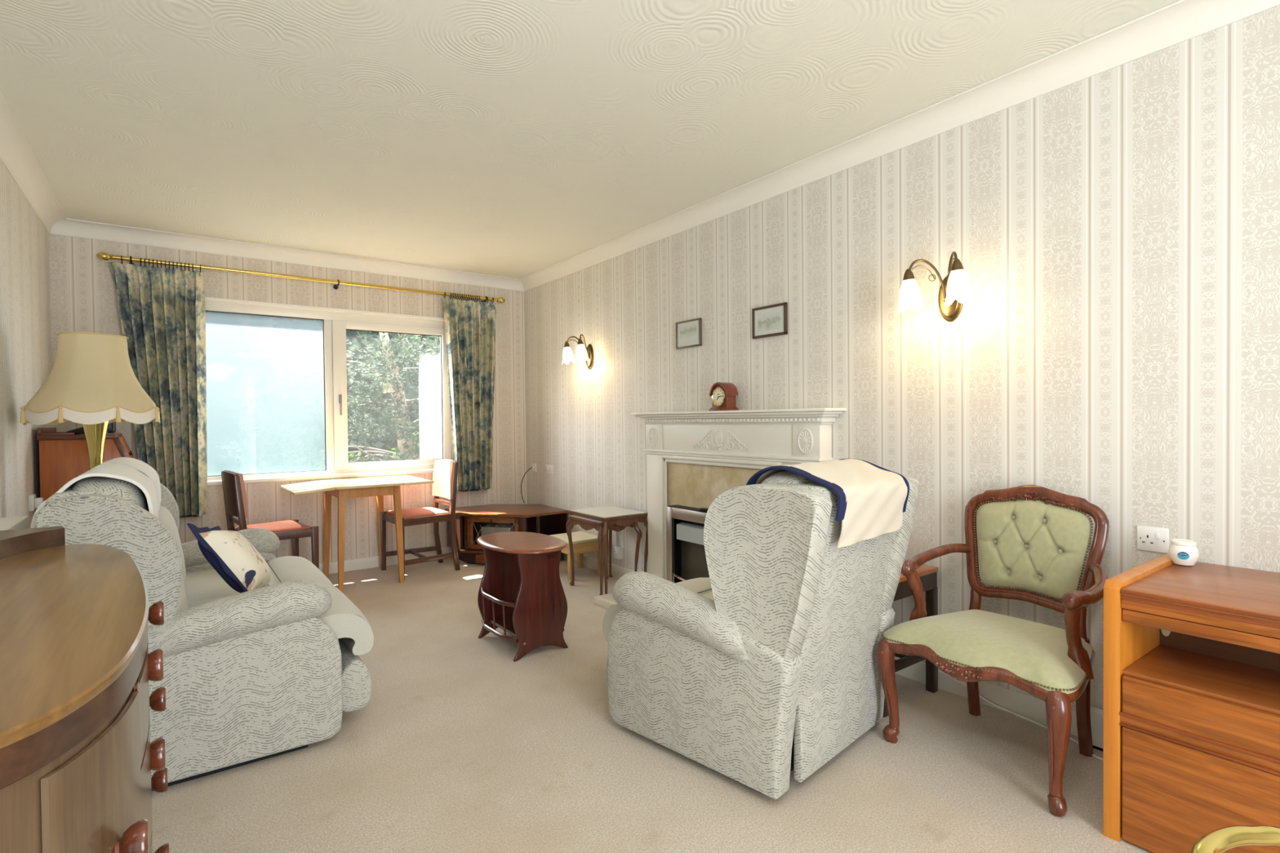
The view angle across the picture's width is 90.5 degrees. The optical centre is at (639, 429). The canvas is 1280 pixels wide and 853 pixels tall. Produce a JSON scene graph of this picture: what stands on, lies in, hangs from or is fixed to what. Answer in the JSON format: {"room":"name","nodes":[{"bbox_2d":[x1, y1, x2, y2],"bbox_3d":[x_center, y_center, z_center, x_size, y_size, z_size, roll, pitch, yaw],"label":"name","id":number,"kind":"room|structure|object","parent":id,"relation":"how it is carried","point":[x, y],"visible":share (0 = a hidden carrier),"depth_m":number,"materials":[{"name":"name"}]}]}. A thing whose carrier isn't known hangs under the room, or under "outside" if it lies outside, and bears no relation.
{"room":"living room","nodes":[
{"label":"living room","id":0,"kind":"room"},
{"bbox_2d":[0,160,53,528],"bbox_3d":[-1.537,-0.059,0.954,0.150,2.420,7.560,-1,1,-36],"label":"wall","id":1,"kind":"structure","parent":0,"point":[25,327],"depth_m":3.09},
{"bbox_2d":[0,90,66,233],"bbox_3d":[-1.463,-1.226,1.024,0.092,0.088,7.200,-1,1,-36],"label":"trim","id":2,"kind":"structure","parent":1,"relation":"attached to","point":[16,155],"depth_m":3.06,"materials":[{"name":"white paint"}]},
{"bbox_2d":[27,493,43,511],"bbox_3d":[-2.952,0.345,3.061,0.053,0.083,0.401,-1,1,-36],"label":"wall socket","id":3,"kind":"object","parent":1,"relation":"attached to","point":[34,503],"visible":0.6,"depth_m":3.03,"materials":[{"name":"white plastic"}]},
{"bbox_2d":[48,233,526,563],"bbox_3d":[-2.382,-0.111,4.926,3.197,2.420,0.160,-1,1,-36],"label":"wall","id":4,"kind":"structure","parent":0,"point":[84,297],"depth_m":4.79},
{"bbox_2d":[49,217,523,291],"bbox_3d":[-2.320,-1.275,4.806,3.197,0.088,0.092,-1,1,-36],"label":"trim","id":5,"kind":"structure","parent":4,"relation":"attached to","point":[67,227],"depth_m":4.55,"materials":[{"name":"white paint"}]},
{"bbox_2d":[96,251,505,302],"bbox_3d":[-2.309,-1.105,4.793,2.736,0.065,0.124,-1,1,-36],"label":"pole","id":6,"kind":"object","parent":4,"relation":"attached to","point":[102,255],"visible":0.91,"depth_m":4.56,"materials":[{"name":"gold metal"}]},
{"bbox_2d":[107,262,207,518],"bbox_3d":[-3.140,-0.239,4.155,0.506,1.646,0.133,-1,1,-36],"label":"curtain","id":7,"kind":"object","parent":6,"relation":"hanging from","point":[162,310],"visible":0.85,"depth_m":4.19,"materials":[{"name":"fabric"}]},
{"bbox_2d":[442,297,497,492],"bbox_3d":[-1.436,-0.288,5.410,0.480,1.621,0.117,-1,1,-36],"label":"curtain","id":8,"kind":"object","parent":6,"relation":"hanging from","point":[470,325],"visible":0.98,"depth_m":5.42,"materials":[{"name":"fabric"}]},
{"bbox_2d":[204,297,453,485],"bbox_3d":[-2.366,-0.277,4.894,2.020,1.301,0.128,-1,1,-36],"label":"window","id":9,"kind":"structure","parent":4,"relation":"in","point":[247,346],"depth_m":4.69,"materials":[{"name":"white plastic"}]},
{"bbox_2d":[319,546,452,573],"bbox_3d":[-2.319,1.055,4.874,3.197,0.088,0.018,-1,1,-36],"label":"baseboard","id":10,"kind":"structure","parent":4,"relation":"attached to","point":[355,564],"depth_m":5.00,"materials":[{"name":"beige paint"}]},
{"bbox_2d":[321,332,440,473],"bbox_3d":[-2.744,-0.046,8.159,2.366,3.219,1.542,-1,1,-36],"label":"pine tree","id":11,"kind":"object","parent":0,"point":[404,429],"visible":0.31,"depth_m":7.75,"materials":[{"name":"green plant"}]},
{"bbox_2d":[0,0,1180,279],"bbox_3d":[-0.202,-1.358,1.927,3.597,0.120,7.560,-1,1,-36],"label":"ceiling","id":12,"kind":"structure","parent":0,"point":[513,139],"depth_m":2.50,"materials":[{"name":"white paint"}]},
{"bbox_2d":[151,557,1151,852],"bbox_3d":[-0.176,1.182,1.966,3.597,0.120,7.560,-1,1,-36],"label":"floor","id":13,"kind":"structure","parent":0,"point":[458,745],"depth_m":2.02,"materials":[{"name":"carpet"}]},
{"bbox_2d":[0,515,29,530],"bbox_3d":[-1.940,0.731,1.806,0.147,0.822,1.200,-1,1,-36],"label":"heater","id":14,"kind":"object","parent":13,"relation":"on","point":[22,522],"visible":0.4,"depth_m":2.19,"materials":[{"name":"white paint"}]},
{"bbox_2d":[0,525,168,852],"bbox_3d":[-1.039,0.696,1.090,0.364,0.896,1.358,-1,1,-36],"label":"sideboard","id":15,"kind":"object","parent":13,"relation":"on","point":[77,756],"visible":1,"depth_m":0.80,"materials":[{"name":"brown wood"}]},
{"bbox_2d":[36,427,134,501],"bbox_3d":[-3.143,0.556,3.675,0.431,1.140,0.554,-1,1,-36],"label":"writing bureau","id":16,"kind":"object","parent":13,"relation":"on","point":[64,456],"visible":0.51,"depth_m":3.39,"materials":[{"name":"brown wood"}]},
{"bbox_3d":[-3.143,0.024,3.647,0.187,0.003,0.323,-1,1,-36],"label":"mat","id":17,"kind":"object","parent":16,"relation":"on","visible":0},
{"bbox_2d":[66,424,108,434],"bbox_3d":[-3.126,-0.024,3.588,0.170,0.101,0.184,-1,1,-36],"label":"telephone","id":18,"kind":"object","parent":17,"relation":"on","point":[80,430],"visible":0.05,"depth_m":3.51,"materials":[{"name":"black plastic"}]},
{"bbox_2d":[108,421,115,433],"bbox_3d":[-3.177,-0.033,3.783,0.073,0.115,0.100,-1,1,-36],"label":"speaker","id":19,"kind":"object","parent":17,"relation":"on","point":[112,426],"visible":0.16,"depth_m":3.76},
{"bbox_2d":[20,332,159,470],"bbox_3d":[-2.643,0.337,3.087,0.515,1.585,0.515,-1,1,-36],"label":"floor lamp","id":20,"kind":"object","parent":13,"relation":"on","point":[91,382],"visible":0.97,"depth_m":2.95,"materials":[{"name":"beige fabric"}]},
{"bbox_2d":[34,469,373,791],"bbox_3d":[-1.769,0.636,2.667,0.938,0.982,1.546,-1,1,-36],"label":"armchair","id":21,"kind":"object","parent":13,"relation":"on","point":[272,670],"visible":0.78,"depth_m":2.09,"materials":[{"name":"fabric"}]},
{"bbox_2d":[30,464,158,528],"bbox_3d":[-1.860,0.275,2.191,0.306,0.282,0.510,-1,1,-36],"label":"headrest cover","id":22,"kind":"object","parent":21,"relation":"on","point":[130,474],"visible":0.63,"depth_m":2.09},
{"bbox_2d":[91,457,160,510],"bbox_3d":[-2.248,0.270,2.718,0.306,0.282,0.520,-1,1,-36],"label":"headrest cover","id":23,"kind":"object","parent":21,"relation":"on","point":[140,465],"visible":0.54,"depth_m":2.68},
{"bbox_2d":[177,570,188,611],"bbox_3d":[-1.773,0.533,2.264,0.257,0.370,0.638,-1,1,-36],"label":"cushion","id":24,"kind":"object","parent":21,"relation":"on","point":[183,603],"depth_m":2.15,"materials":[{"name":"grey fabric"}]},
{"bbox_2d":[186,523,271,592],"bbox_3d":[-1.610,0.527,2.519,0.224,0.373,0.425,-1,1,-19],"label":"cushion","id":25,"kind":"object","parent":21,"relation":"on","point":[230,553],"visible":0.89,"depth_m":2.41,"materials":[{"name":"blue fabric"}]},
{"bbox_2d":[185,555,332,601],"bbox_3d":[-1.879,0.766,2.986,0.741,0.197,0.642,-1,1,-36],"label":"seat cushion","id":26,"kind":"object","parent":21,"relation":"on","point":[203,582],"depth_m":2.97,"materials":[{"name":"grey fabric"}]},
{"bbox_2d":[188,579,373,655],"bbox_3d":[-1.498,0.770,2.469,0.741,0.197,0.642,-1,1,-36],"label":"seat cushion","id":27,"kind":"object","parent":21,"relation":"on","point":[354,633],"depth_m":2.40,"materials":[{"name":"grey fabric"}]},
{"bbox_2d":[221,470,319,568],"bbox_3d":[-2.494,0.685,4.253,0.490,0.850,0.468,-1,1,-44],"label":"dining chair","id":28,"kind":"object","parent":13,"relation":"on","point":[234,493],"visible":0.64,"depth_m":4.15,"materials":[{"name":"brown wood"}]},
{"bbox_2d":[280,475,434,591],"bbox_3d":[-2.045,0.739,4.604,0.903,0.722,0.630,-1,1,-36],"label":"table","id":29,"kind":"object","parent":13,"relation":"on","point":[378,486],"visible":0.98,"depth_m":4.52,"materials":[{"name":"brown wood"}]},
{"bbox_2d":[380,459,460,580],"bbox_3d":[-1.694,0.667,4.911,0.490,0.850,0.468,-1,1,-39],"label":"dining chair","id":30,"kind":"object","parent":13,"relation":"on","point":[445,474],"visible":0.94,"depth_m":4.89,"materials":[{"name":"brown wood"}]},
{"bbox_2d":[444,503,568,564],"bbox_3d":[-1.104,0.871,5.249,0.752,0.420,0.792,-1,1,-36],"label":"table","id":31,"kind":"object","parent":13,"relation":"on","point":[469,520],"visible":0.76,"depth_m":5.12,"materials":[{"name":"brown wood"}]},
{"bbox_2d":[447,540,484,553],"bbox_3d":[-1.104,0.967,5.251,0.729,0.017,0.768,-1,1,-36],"label":"shelf","id":32,"kind":"object","parent":31,"relation":"attached to","point":[462,548],"depth_m":5.07,"materials":[{"name":"brown wood"}]},
{"bbox_2d":[480,523,514,535],"bbox_3d":[-1.139,0.868,5.187,0.250,0.172,0.200,0,1,12],"label":"recorder","id":33,"kind":"object","parent":31,"relation":"on","point":[500,526],"visible":0.29,"depth_m":5.10,"materials":[{"name":"silver metal"}]},
{"bbox_2d":[476,531,568,662],"bbox_3d":[-0.615,0.840,3.285,0.380,0.535,0.600,-1,1,-37],"label":"table","id":34,"kind":"object","parent":13,"relation":"on","point":[522,594],"visible":1,"depth_m":3.16,"materials":[{"name":"brown wood"}]},
{"bbox_2d":[550,531,604,580],"bbox_3d":[-0.483,0.942,4.768,0.300,0.280,0.340,-1,1,-36],"label":"stool","id":35,"kind":"object","parent":13,"relation":"on","point":[583,542],"visible":0.45,"depth_m":4.66,"materials":[{"name":"beige wood"}]},
{"bbox_2d":[594,592,616,608],"bbox_3d":[0.325,1.066,3.557,0.501,0.052,1.390,-1,1,-36],"label":"hearth slab","id":36,"kind":"object","parent":13,"relation":"on","point":[605,601],"visible":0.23,"depth_m":3.90,"materials":[{"name":"beige stone"}]},
{"bbox_2d":[666,504,709,582],"bbox_3d":[0.392,0.756,3.628,0.155,0.564,0.750,-1,1,-36],"label":"fire","id":37,"kind":"object","parent":36,"relation":"on","point":[685,525],"visible":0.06,"depth_m":3.84,"materials":[{"name":"metal"}]},
{"bbox_2d":[676,521,704,545],"bbox_3d":[0.418,0.618,3.647,0.065,0.100,0.580,-1,1,-36],"label":"hood","id":38,"kind":"object","parent":37,"relation":"attached to","point":[691,532],"depth_m":3.77,"materials":[{"name":"grey metal"}]},
{"bbox_2d":[698,507,708,511],"bbox_3d":[0.410,0.465,3.658,0.140,0.016,0.044,0,1,36],"label":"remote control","id":39,"kind":"object","parent":37,"relation":"on","point":[705,509],"visible":0.45,"depth_m":3.67,"materials":[{"name":"black plastic"}]},
{"bbox_2d":[565,506,648,594],"bbox_3d":[-0.220,0.827,4.364,0.389,0.532,0.499,-1,1,-36],"label":"table","id":40,"kind":"object","parent":13,"relation":"on","point":[610,516],"visible":0.79,"depth_m":4.26,"materials":[{"name":"brown wood"}]},
{"bbox_2d":[602,470,919,799],"bbox_3d":[0.393,0.619,2.368,0.816,0.982,1.011,-1,1,-45],"label":"recliner chair","id":41,"kind":"object","parent":13,"relation":"on","point":[760,669],"visible":0.88,"depth_m":1.99,"materials":[{"name":"fabric"}]},
{"bbox_2d":[602,577,714,642],"bbox_3d":[0.299,0.752,2.465,0.555,0.197,0.741,-1,1,-45],"label":"seat cushion","id":42,"kind":"object","parent":41,"relation":"on","point":[702,586],"depth_m":2.61,"materials":[{"name":"grey fabric"}]},
{"bbox_2d":[760,470,816,484],"bbox_3d":[0.587,0.243,2.164,0.553,0.228,0.197,-1,1,-45],"label":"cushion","id":43,"kind":"object","parent":41,"relation":"on","point":[783,477],"depth_m":1.98,"materials":[{"name":"fabric"}]},
{"bbox_2d":[746,458,909,547],"bbox_3d":[0.629,0.227,2.124,0.490,0.238,0.349,-1,1,-45],"label":"throw blanket","id":44,"kind":"object","parent":41,"relation":"on","point":[873,499],"visible":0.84,"depth_m":2.01,"materials":[{"name":"beige fabric"}]},
{"bbox_2d":[883,564,937,717],"bbox_3d":[0.941,0.837,2.741,0.395,0.522,0.510,-1,1,-36],"label":"side table","id":45,"kind":"object","parent":13,"relation":"on","point":[927,574],"visible":0.17,"depth_m":2.62,"materials":[{"name":"brown wood"}]},
{"bbox_2d":[894,653,925,672],"bbox_3d":[0.944,0.929,2.744,0.360,0.038,0.490,-1,1,-36],"label":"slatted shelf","id":46,"kind":"object","parent":45,"relation":"attached to","point":[904,661],"depth_m":2.54,"materials":[{"name":"brown wood"}]},
{"bbox_2d":[875,484,1109,817],"bbox_3d":[1.227,0.660,2.168,0.590,0.906,0.622,-1,1,-36],"label":"carved armchair","id":47,"kind":"object","parent":13,"relation":"on","point":[1034,538],"visible":1,"depth_m":2.17,"materials":[{"name":"green fabric"}]},
{"bbox_2d":[938,671,1102,760],"bbox_3d":[1.432,1.060,2.343,0.083,0.078,0.744,-1,1,-33],"label":"white flex","id":48,"kind":"object","parent":13,"relation":"on","point":[940,672],"visible":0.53,"depth_m":2.42,"materials":[{"name":"plastic"}]},
{"bbox_2d":[1089,706,1103,751],"bbox_3d":[1.603,1.038,2.172,0.050,0.125,0.135,-1,1,-36],"label":"box","id":49,"kind":"object","parent":13,"relation":"on","point":[1096,714],"visible":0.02,"depth_m":2.19,"materials":[{"name":"plastic"}]},
{"bbox_2d":[1102,553,1279,852],"bbox_3d":[1.818,0.759,1.443,0.558,0.700,1.120,-1,1,-36],"label":"cabinet","id":50,"kind":"object","parent":13,"relation":"on","point":[1191,736],"depth_m":1.63,"materials":[{"name":"brown wood"}]},
{"bbox_2d":[1168,538,1199,565],"bbox_3d":[1.675,0.379,1.954,0.074,0.075,0.074,-1,1,-9],"label":"jar","id":51,"kind":"object","parent":50,"relation":"on","point":[1182,552],"visible":1,"depth_m":1.93,"materials":[{"name":"white plastic"}]},
{"bbox_2d":[1122,644,1279,715],"bbox_3d":[1.824,0.653,1.447,0.530,0.012,1.044,-1,1,-36],"label":"shelf","id":52,"kind":"object","parent":50,"relation":"attached to","point":[1246,682],"depth_m":1.68,"materials":[{"name":"brown wood"}]},
{"bbox_2d":[1122,675,1279,759],"bbox_3d":[1.604,0.712,1.286,0.018,0.100,1.036,-1,1,-36],"label":"drawer","id":53,"kind":"object","parent":50,"relation":"in","point":[1206,717],"depth_m":1.56,"materials":[{"name":"brown wood"}]},
{"bbox_2d":[1191,825,1279,852],"bbox_3d":[0.914,0.856,0.840,0.267,0.543,0.280,-1,1,-36],"label":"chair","id":54,"kind":"object","parent":13,"relation":"on","point":[1220,840],"visible":1,"depth_m":0.92,"materials":[{"name":"gold metal"}]},
{"bbox_2d":[524,5,1279,710],"bbox_3d":[1.159,-0.117,2.938,0.150,2.420,7.560,-1,1,-36],"label":"wall","id":55,"kind":"structure","parent":0,"point":[1114,233],"depth_m":2.42,"materials":[{"name":"beige paper"}]},
{"bbox_2d":[531,463,536,471],"bbox_3d":[-0.954,0.342,5.677,0.022,0.074,0.080,-1,1,-36],"label":"socket","id":56,"kind":"object","parent":55,"relation":"attached to","point":[533,465],"visible":1,"depth_m":5.67,"materials":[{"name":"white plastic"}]},
{"bbox_2d":[520,466,532,503],"bbox_3d":[-1.010,0.491,5.619,0.061,0.310,0.151,0,1,23],"label":"cable","id":57,"kind":"object","parent":56,"relation":"attached to","point":[531,467],"visible":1,"depth_m":5.60,"materials":[{"name":"black plastic"}]},
{"bbox_2d":[544,464,552,474],"bbox_3d":[-0.788,0.342,5.460,0.012,0.080,0.145,-1,1,-36],"label":"wall socket","id":58,"kind":"object","parent":55,"relation":"attached to","point":[548,468],"visible":1,"depth_m":5.45,"materials":[{"name":"white plastic"}]},
{"bbox_2d":[562,333,594,369],"bbox_3d":[-0.456,-0.590,4.838,0.181,0.257,0.304,-1,1,-36],"label":"wall sconce","id":59,"kind":"object","parent":55,"relation":"attached to","point":[582,353],"visible":1,"depth_m":4.85,"materials":[{"name":"white glass"}]},
{"bbox_2d":[613,546,622,559],"bbox_3d":[-0.160,0.894,4.605,0.033,0.083,0.085,-1,1,-36],"label":"wall socket","id":60,"kind":"object","parent":55,"relation":"attached to","point":[617,551],"visible":1,"depth_m":4.58,"materials":[{"name":"white plastic"}]},
{"bbox_2d":[675,317,702,349],"bbox_3d":[0.302,-0.595,3.943,0.018,0.168,0.229,-1,1,-36],"label":"framed picture","id":61,"kind":"object","parent":55,"relation":"attached to","point":[689,332],"visible":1,"depth_m":3.93,"materials":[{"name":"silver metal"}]},
{"bbox_2d":[680,324,697,343],"bbox_3d":[0.300,-0.596,3.942,0.002,0.102,0.156,-1,1,-36],"label":"painting","id":62,"kind":"object","parent":61,"relation":"attached to","point":[688,332],"depth_m":3.94},
{"bbox_2d":[631,408,846,579],"bbox_3d":[0.472,0.491,3.623,0.165,1.196,1.550,-1,1,-36],"label":"fireplace surround","id":63,"kind":"object","parent":55,"relation":"attached to","point":[694,457],"visible":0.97,"depth_m":3.67,"materials":[{"name":"beige paint"}]},
{"bbox_2d":[708,382,738,410],"bbox_3d":[0.474,-0.187,3.594,0.100,0.160,0.144,-1,1,-36],"label":"mantel clock","id":64,"kind":"object","parent":63,"relation":"on","point":[723,395],"visible":1,"depth_m":3.56,"materials":[{"name":"brown wood"}]},
{"bbox_2d":[709,382,737,396],"bbox_3d":[0.473,-0.229,3.594,0.092,0.077,0.144,-1,1,-36],"label":"hood","id":65,"kind":"object","parent":64,"relation":"attached to","point":[718,388],"depth_m":3.56,"materials":[{"name":"brown wood"}]},
{"bbox_2d":[631,408,846,424],"bbox_3d":[0.466,-0.068,3.615,0.165,0.078,1.550,-1,1,-36],"label":"mantel shelf","id":66,"kind":"object","parent":63,"relation":"attached to","point":[804,415],"depth_m":3.39,"materials":[{"name":"beige paint"}]},
{"bbox_2d":[751,302,787,338],"bbox_3d":[0.696,-0.583,3.408,0.018,0.166,0.238,-1,1,-36],"label":"framed picture","id":67,"kind":"object","parent":55,"relation":"attached to","point":[768,321],"visible":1,"depth_m":3.40,"materials":[{"name":"white paper"}]},
{"bbox_2d":[757,309,781,332],"bbox_3d":[0.694,-0.584,3.407,0.002,0.101,0.162,-1,1,-36],"label":"painting","id":68,"kind":"object","parent":67,"relation":"attached to","point":[768,320],"depth_m":3.41},
{"bbox_2d":[560,552,1077,736],"bbox_3d":[1.097,1.050,2.917,0.018,0.088,7.184,-1,1,-36],"label":"baseboard","id":69,"kind":"structure","parent":55,"relation":"attached to","point":[1033,708],"depth_m":2.52,"materials":[{"name":"beige paint"}]},
{"bbox_2d":[519,0,1279,291],"bbox_3d":[1.037,-1.280,2.864,0.092,0.088,7.200,-1,1,-36],"label":"trim","id":70,"kind":"structure","parent":55,"relation":"attached to","point":[1178,22],"depth_m":2.53,"materials":[{"name":"white paint"}]},
{"bbox_2d":[897,251,974,321],"bbox_3d":[1.215,-0.573,2.569,0.181,0.257,0.304,-1,1,-36],"label":"wall sconce","id":71,"kind":"object","parent":55,"relation":"attached to","point":[955,290],"visible":1,"depth_m":2.58,"materials":[{"name":"white glass"}]},
{"bbox_2d":[1137,525,1168,553],"bbox_3d":[1.691,0.362,2.092,0.012,0.081,0.084,-1,1,-36],"label":"wall socket","id":72,"kind":"object","parent":55,"relation":"attached to","point":[1152,539],"visible":0.97,"depth_m":2.09,"materials":[{"name":"white plastic"}]},
{"bbox_2d":[1155,533,1159,538],"bbox_3d":[1.696,0.349,2.077,0.003,0.018,0.010,-1,1,-36],"label":"switch","id":73,"kind":"object","parent":72,"relation":"attached to","point":[1157,535],"depth_m":2.08,"materials":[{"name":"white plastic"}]},
{"label":"outside","id":74,"kind":"structure","parent":0,"visible":0},
{"bbox_3d":[-7.708,1.566,13.895,28.000,0.100,20.500,-1,1,-36],"label":"trim","id":75,"kind":"structure","parent":74,"visible":0},
{"bbox_2d":[214,319,440,480],"bbox_3d":[-5.579,-0.134,10.281,9.711,4.505,1.999,-1,1,-36],"label":"hedge","id":76,"kind":"object","parent":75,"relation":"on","point":[317,424],"visible":0.04,"depth_m":10.20,"materials":[{"name":"green plant"}]},
{"bbox_2d":[302,361,440,475],"bbox_3d":[-3.141,0.247,8.434,2.672,2.610,1.282,-1,1,-36],"label":"bush","id":77,"kind":"object","parent":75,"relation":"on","point":[351,455],"visible":0.06,"depth_m":7.96,"materials":[{"name":"green plant"}]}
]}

